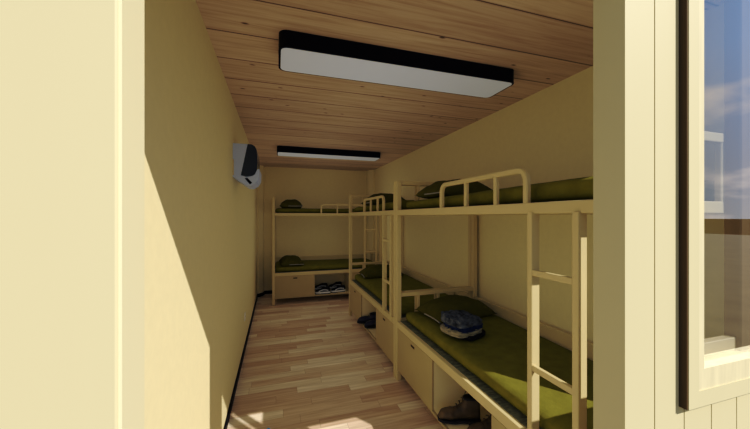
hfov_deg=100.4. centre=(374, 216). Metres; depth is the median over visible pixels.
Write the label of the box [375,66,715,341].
wall
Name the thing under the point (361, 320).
leather shoe
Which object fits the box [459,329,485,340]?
trousers
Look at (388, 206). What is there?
mattress
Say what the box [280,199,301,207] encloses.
pillow
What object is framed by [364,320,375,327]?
leather shoe
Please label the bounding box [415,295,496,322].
pillow
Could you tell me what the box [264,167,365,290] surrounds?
wall
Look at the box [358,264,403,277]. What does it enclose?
pillow
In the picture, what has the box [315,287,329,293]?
sneaker
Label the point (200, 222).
wall
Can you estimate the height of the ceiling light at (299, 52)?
0.092 m
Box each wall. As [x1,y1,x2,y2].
[0,0,749,428]
[144,0,256,428]
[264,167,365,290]
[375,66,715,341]
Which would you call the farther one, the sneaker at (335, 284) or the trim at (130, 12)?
the sneaker at (335, 284)
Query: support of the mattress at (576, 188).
on the bunk bed at (436, 377)
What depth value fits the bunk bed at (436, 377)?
1.61 m
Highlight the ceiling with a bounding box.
[196,0,592,170]
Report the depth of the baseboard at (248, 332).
2.88 m
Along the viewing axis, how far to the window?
0.77 m
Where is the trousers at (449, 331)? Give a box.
[440,324,481,338]
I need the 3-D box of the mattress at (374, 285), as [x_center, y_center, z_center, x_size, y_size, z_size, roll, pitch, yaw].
[0.316,0.915,3.990,0.759,0.096,1.856,0,0,-17]
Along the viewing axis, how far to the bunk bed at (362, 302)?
3.43 m
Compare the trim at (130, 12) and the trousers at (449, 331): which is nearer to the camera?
the trim at (130, 12)
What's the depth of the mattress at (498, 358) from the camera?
1.89 m
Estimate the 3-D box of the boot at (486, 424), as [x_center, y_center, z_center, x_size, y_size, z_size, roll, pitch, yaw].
[0.708,1.284,1.963,0.283,0.205,0.106,0,0,-9]
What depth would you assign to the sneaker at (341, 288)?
5.72 m
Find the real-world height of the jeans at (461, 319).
0.083 m
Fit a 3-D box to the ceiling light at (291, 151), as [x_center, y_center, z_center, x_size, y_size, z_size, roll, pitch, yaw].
[-0.667,-0.928,4.634,1.504,0.092,0.292,0,0,-17]
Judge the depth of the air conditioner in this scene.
2.63 m
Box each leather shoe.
[357,312,375,323]
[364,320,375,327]
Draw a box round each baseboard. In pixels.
[223,294,257,428]
[258,290,271,296]
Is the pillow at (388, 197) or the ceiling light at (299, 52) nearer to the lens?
the ceiling light at (299, 52)
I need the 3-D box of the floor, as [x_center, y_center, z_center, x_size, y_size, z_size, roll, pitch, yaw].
[-0.294,1.550,3.593,2.492,0.080,6.080,0,0,-17]
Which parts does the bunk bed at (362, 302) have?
post, cabinet door, rail, rail, guard rail, cabinet door, post, post, rail, rail, post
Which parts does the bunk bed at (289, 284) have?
post, cabinet door, rail, rail, rail, guard rail, cabinet door, post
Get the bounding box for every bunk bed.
[272,197,381,305]
[349,181,470,376]
[395,131,715,428]
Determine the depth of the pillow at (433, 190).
2.51 m
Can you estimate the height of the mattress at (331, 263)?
0.097 m
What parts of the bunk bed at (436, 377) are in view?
post, cabinet door, rail, post, guard rail, rail, cabinet door, rail, rail, rail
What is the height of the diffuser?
0.010 m
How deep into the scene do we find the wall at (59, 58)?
0.39 m
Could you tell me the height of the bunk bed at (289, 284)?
1.842 m
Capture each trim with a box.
[118,0,143,428]
[257,165,263,293]
[366,170,374,260]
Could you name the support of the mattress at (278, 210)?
on the bunk bed at (289, 284)
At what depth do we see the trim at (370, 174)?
6.53 m
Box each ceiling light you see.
[277,146,379,160]
[279,30,513,97]
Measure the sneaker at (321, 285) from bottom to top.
0.124 m
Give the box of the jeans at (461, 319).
[441,310,482,328]
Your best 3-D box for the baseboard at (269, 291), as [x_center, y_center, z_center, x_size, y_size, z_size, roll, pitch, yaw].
[-1.211,1.479,6.279,2.175,0.062,0.225,0,0,-17]
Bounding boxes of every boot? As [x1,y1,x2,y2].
[437,391,480,424]
[467,414,491,428]
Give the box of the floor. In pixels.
[227,294,443,428]
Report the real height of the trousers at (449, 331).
0.050 m
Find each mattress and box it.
[275,208,354,212]
[275,258,374,271]
[355,200,413,211]
[355,274,446,314]
[406,176,713,208]
[406,311,592,428]
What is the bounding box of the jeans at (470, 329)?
[444,323,482,332]
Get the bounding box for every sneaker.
[315,283,327,289]
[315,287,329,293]
[328,282,341,288]
[331,285,345,292]
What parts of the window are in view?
frame, pane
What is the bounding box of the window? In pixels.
[679,0,749,409]
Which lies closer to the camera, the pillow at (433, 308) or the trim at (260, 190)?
the pillow at (433, 308)
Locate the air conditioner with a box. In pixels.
[233,143,260,188]
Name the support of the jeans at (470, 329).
on the trousers at (449, 331)
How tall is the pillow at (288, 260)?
0.166 m
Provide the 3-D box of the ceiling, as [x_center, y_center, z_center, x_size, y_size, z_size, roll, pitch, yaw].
[-0.294,-1.032,3.595,2.492,0.120,6.075,0,0,-17]
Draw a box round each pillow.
[279,255,303,265]
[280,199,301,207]
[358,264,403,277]
[361,193,404,205]
[414,179,491,198]
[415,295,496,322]
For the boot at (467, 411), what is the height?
0.205 m

